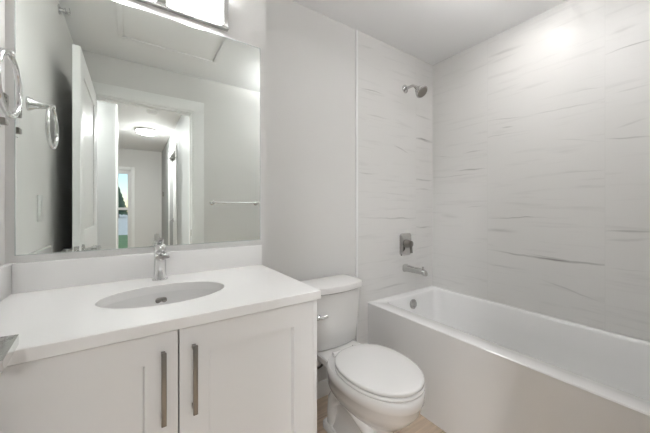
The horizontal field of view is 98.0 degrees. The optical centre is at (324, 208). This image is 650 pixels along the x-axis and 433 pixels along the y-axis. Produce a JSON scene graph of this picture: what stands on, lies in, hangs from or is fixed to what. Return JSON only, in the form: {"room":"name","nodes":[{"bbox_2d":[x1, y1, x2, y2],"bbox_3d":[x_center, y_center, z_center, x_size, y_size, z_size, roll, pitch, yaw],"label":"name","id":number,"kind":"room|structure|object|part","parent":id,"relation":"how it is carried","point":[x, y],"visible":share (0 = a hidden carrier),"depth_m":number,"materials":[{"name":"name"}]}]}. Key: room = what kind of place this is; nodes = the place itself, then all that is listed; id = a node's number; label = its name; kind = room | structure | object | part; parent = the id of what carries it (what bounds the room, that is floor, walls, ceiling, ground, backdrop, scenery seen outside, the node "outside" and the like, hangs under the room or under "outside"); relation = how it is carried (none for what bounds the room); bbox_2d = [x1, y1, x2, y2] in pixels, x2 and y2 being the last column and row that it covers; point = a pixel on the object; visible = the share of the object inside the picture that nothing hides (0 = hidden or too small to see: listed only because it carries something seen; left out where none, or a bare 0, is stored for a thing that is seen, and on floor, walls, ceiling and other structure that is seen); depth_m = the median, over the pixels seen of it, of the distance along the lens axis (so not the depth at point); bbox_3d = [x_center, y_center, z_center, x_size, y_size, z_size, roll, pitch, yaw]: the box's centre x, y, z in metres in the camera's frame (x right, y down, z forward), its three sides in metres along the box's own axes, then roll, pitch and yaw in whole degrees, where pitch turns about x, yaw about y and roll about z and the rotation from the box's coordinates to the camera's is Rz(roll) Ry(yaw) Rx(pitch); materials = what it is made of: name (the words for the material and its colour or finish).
{"room":"bathroom","nodes":[
{"label":"bathroom","id":0,"kind":"room"},
{"bbox_2d":[0,0,4,265],"bbox_3d":[-0.753,-0.019,0.369,0.100,2.439,1.783,0,0,-34],"label":"wall","id":1,"kind":"structure","parent":0,"point":[2,2],"depth_m":0.96,"materials":[{"name":"white paint"}]},
{"bbox_2d":[0,92,8,126],"bbox_3d":[-1.044,-0.325,0.908,0.024,0.114,0.076,0,0,-34],"label":"wall outlet","id":2,"kind":"object","parent":1,"relation":"attached to","point":[3,121],"visible":0.69,"depth_m":0.92,"materials":[{"name":"white plastic"}]},
{"bbox_2d":[0,117,8,124],"bbox_3d":[-1.052,-0.285,0.923,0.020,0.020,0.034,0,0,-34],"label":"socket","id":3,"kind":"object","parent":2,"relation":"attached to","point":[3,121],"depth_m":0.92,"materials":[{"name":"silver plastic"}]},
{"bbox_2d":[3,92,8,106],"bbox_3d":[-1.052,-0.355,0.923,0.020,0.040,0.034,0,0,-34],"label":"socket","id":4,"kind":"object","parent":2,"relation":"attached to","point":[6,96],"depth_m":0.92,"materials":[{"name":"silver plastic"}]},
{"bbox_2d":[0,47,22,118],"bbox_3d":[-0.921,-0.363,0.782,0.088,0.212,0.186,0,0,-34],"label":"towel ring","id":5,"kind":"object","parent":1,"relation":"attached to","point":[9,53],"visible":1,"depth_m":0.82,"materials":[{"name":"silver metal"}]},
{"bbox_3d":[-0.921,-0.440,0.782,0.088,0.058,0.058,0,0,-34],"label":"mount post","id":6,"kind":"part","parent":5,"relation":"part of","materials":[{"name":"silver metal"}]},
{"bbox_2d":[5,0,265,265],"bbox_3d":[-0.764,-0.019,1.325,0.958,2.439,0.190,0,0,-34],"label":"wall","id":7,"kind":"structure","parent":0,"point":[246,18],"depth_m":1.28,"materials":[{"name":"white paint"}]},
{"bbox_2d":[12,245,261,293],"bbox_3d":[-0.710,0.243,1.234,0.903,0.103,0.020,0,0,-34],"label":"backsplash","id":8,"kind":"structure","parent":7,"relation":"attached to","point":[51,274],"depth_m":1.14,"materials":[{"name":"white stone"}]},
{"bbox_2d":[15,0,259,255],"bbox_3d":[-0.714,-0.339,1.240,0.897,1.009,0.006,0,0,-34],"label":"wall mirror","id":9,"kind":"object","parent":7,"relation":"attached to","point":[135,127],"visible":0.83,"depth_m":1.17,"materials":[{"name":"clear glass"}]},
{"bbox_2d":[136,0,228,31],"bbox_3d":[-0.695,-0.976,1.202,0.573,0.204,0.090,0,0,-34],"label":"vanity light","id":10,"kind":"object","parent":7,"relation":"attached to","point":[214,13],"visible":1,"depth_m":1.28,"materials":[{"name":"silver metal"}]},
{"bbox_3d":[-0.571,-0.982,1.269,0.240,0.192,0.060,0,0,-34],"label":"lamp shade","id":11,"kind":"part","parent":10,"relation":"part of","materials":[{"name":"white glass"}]},
{"bbox_2d":[170,1,221,20],"bbox_3d":[-0.572,-0.901,1.270,0.229,0.006,0.057,0,0,-34],"label":"diffuser","id":12,"kind":"object","parent":10,"relation":"attached to","point":[202,9],"depth_m":1.27,"materials":[{"name":"white"}]},
{"bbox_2d":[266,0,432,382],"bbox_3d":[0.254,-0.019,2.059,1.552,2.439,0.123,0,0,-34],"label":"wall","id":13,"kind":"structure","parent":0,"point":[310,55],"depth_m":1.90,"materials":[{"name":"white paint"}]},
{"bbox_2d":[317,378,330,398],"bbox_3d":[-0.066,1.150,1.766,0.694,0.100,0.012,0,0,-34],"label":"baseboard","id":14,"kind":"structure","parent":13,"relation":"attached to","point":[323,389],"depth_m":1.80,"materials":[{"name":"paint"}]},
{"bbox_2d":[355,30,357,341],"bbox_3d":[0.221,-0.019,1.964,0.018,2.439,0.008,0,0,-34],"label":"trim","id":15,"kind":"structure","parent":13,"relation":"attached to","point":[356,31],"depth_m":1.96,"materials":[{"name":"paint"}]},
{"bbox_2d":[400,233,412,255],"bbox_3d":[0.654,0.285,2.216,0.132,0.176,0.068,0,0,-34],"label":"shower valve","id":16,"kind":"object","parent":13,"relation":"attached to","point":[406,245],"visible":1,"depth_m":2.21,"materials":[{"name":"silver metal"}]},
{"bbox_3d":[0.659,0.295,2.209,0.068,0.103,0.052,0,0,-34],"label":"lever handle","id":17,"kind":"part","parent":16,"relation":"part of","materials":[{"name":"silver metal"}]},
{"bbox_2d":[402,84,427,97],"bbox_3d":[0.690,-0.907,2.163,0.096,0.144,0.195,0,0,-34],"label":"shower","id":18,"kind":"object","parent":13,"relation":"attached to","point":[420,91],"visible":1,"depth_m":2.12,"materials":[{"name":"silver metal"}]},
{"bbox_2d":[402,264,427,275],"bbox_3d":[0.690,0.469,2.163,0.062,0.068,0.196,0,0,-34],"label":"tub spout","id":19,"kind":"object","parent":13,"relation":"attached to","point":[406,268],"visible":1,"depth_m":2.15,"materials":[{"name":"silver metal"}]},
{"bbox_2d":[317,395,445,432],"bbox_3d":[1.044,1.250,-1.001,4.000,0.100,6.070,0,0,-34],"label":"floor","id":20,"kind":"structure","parent":0,"point":[421,424],"depth_m":1.57,"materials":[{"name":"brown wood"}]},
{"bbox_2d":[0,300,316,432],"bbox_3d":[-0.555,0.762,0.988,0.916,0.876,0.597,0,0,-34],"label":"vanity cabinet","id":21,"kind":"object","parent":20,"relation":"on","point":[256,372],"visible":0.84,"depth_m":0.78,"materials":[{"name":"paint"}]},
{"bbox_3d":[-0.597,0.713,0.651,0.460,0.764,0.019,0,0,-34],"label":"door","id":22,"kind":"part","parent":21,"relation":"part of","materials":[{"name":"paint"}]},
{"bbox_2d":[0,245,320,365],"bbox_3d":[-0.560,0.258,0.996,0.923,0.133,0.581,0,0,-34],"label":"countertop","id":23,"kind":"structure","parent":21,"relation":"on","point":[54,307],"depth_m":0.96,"materials":[{"name":"white stone"}]},
{"bbox_2d":[102,289,219,308],"bbox_3d":[-0.552,0.406,0.985,0.436,0.161,0.316,0,0,-34],"label":"sink","id":24,"kind":"object","parent":23,"relation":"in","point":[162,298],"visible":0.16,"depth_m":1.10,"materials":[{"name":"ceramic"}]},
{"bbox_2d":[152,238,169,280],"bbox_3d":[-0.662,0.206,1.139,0.058,0.176,0.135,0,0,-34],"label":"faucet","id":25,"kind":"object","parent":23,"relation":"on","point":[160,256],"visible":1,"depth_m":1.15,"materials":[{"name":"silver metal"}]},
{"bbox_3d":[-0.676,0.148,1.159,0.045,0.060,0.072,0,0,-34],"label":"lever handle","id":26,"kind":"part","parent":25,"relation":"part of","materials":[{"name":"silver metal"}]},
{"bbox_3d":[-0.655,0.188,1.129,0.050,0.024,0.112,0,0,-34],"label":"spout","id":27,"kind":"part","parent":25,"relation":"part of","materials":[{"name":"silver metal"}]},
{"bbox_3d":[-0.422,0.468,0.739,0.012,0.188,0.034,0,0,-34],"label":"handle","id":28,"kind":"part","parent":21,"relation":"part of","materials":[{"name":"silver metal"}]},
{"bbox_3d":[-0.360,0.468,0.781,0.012,0.188,0.034,0,0,-34],"label":"handle","id":29,"kind":"part","parent":21,"relation":"part of","materials":[{"name":"silver metal"}]},
{"bbox_3d":[-0.227,0.713,0.904,0.431,0.764,0.019,0,0,-34],"label":"door","id":30,"kind":"part","parent":21,"relation":"part of","materials":[{"name":"paint"}]},
{"bbox_2d":[300,274,424,432],"bbox_3d":[0.185,0.818,1.477,0.406,0.764,0.723,0,0,-34],"label":"toilet","id":31,"kind":"object","parent":20,"relation":"on","point":[375,388],"visible":0.94,"depth_m":1.38,"materials":[{"name":"ceramic"}]},
{"bbox_3d":[-0.016,0.600,1.548,0.064,0.032,0.031,0,0,-34],"label":"flush lever","id":32,"kind":"part","parent":31,"relation":"part of","materials":[{"name":"silver metal"}]},
{"bbox_3d":[0.042,0.458,1.687,0.406,0.043,0.214,0,0,-34],"label":"tank lid","id":33,"kind":"part","parent":31,"relation":"part of","materials":[{"name":"ceramic"}]},
{"bbox_3d":[0.037,0.640,1.694,0.380,0.320,0.198,0,0,-34],"label":"tank","id":34,"kind":"part","parent":31,"relation":"part of","materials":[{"name":"ceramic"}]},
{"bbox_3d":[0.261,0.790,1.365,0.370,0.015,0.448,0,0,-34],"label":"seat","id":35,"kind":"part","parent":31,"relation":"part of","materials":[{"name":"ceramic"}]},
{"bbox_3d":[0.259,0.768,1.368,0.366,0.025,0.450,0,0,-34],"label":"lid","id":36,"kind":"part","parent":31,"relation":"part of","materials":[{"name":"ceramic"}]},
{"bbox_2d":[368,286,649,432],"bbox_3d":[1.048,0.934,1.594,0.760,0.531,1.537,0,0,-34],"label":"bathtub","id":37,"kind":"object","parent":20,"relation":"on","point":[487,366],"visible":0.99,"depth_m":1.48,"materials":[{"name":"ceramic"}]},
{"bbox_2d":[292,0,567,64],"bbox_3d":[1.044,-1.289,-1.001,4.000,0.100,6.070,0,0,-34],"label":"ceiling","id":38,"kind":"structure","parent":0,"point":[432,32],"depth_m":1.84,"materials":[{"name":"white paint"}]},
{"bbox_2d":[433,0,649,341],"bbox_3d":[1.404,-0.019,1.838,0.100,2.439,1.783,0,0,-34],"label":"wall","id":39,"kind":"structure","parent":0,"point":[541,125],"depth_m":1.74,"materials":[{"name":"tile"}]},
{"bbox_3d":[0.794,-0.019,0.416,2.510,2.439,0.120,0,0,-34],"label":"wall","id":40,"kind":"structure","parent":0,"visible":0},
{"bbox_2d":[0,334,18,372],"bbox_3d":[-0.419,0.144,0.177,0.172,2.088,0.835,0,0,-34],"label":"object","id":41,"kind":"structure","parent":40,"relation":"in","point":[8,344],"depth_m":0.47,"materials":[{"name":"metal"}]}
]}

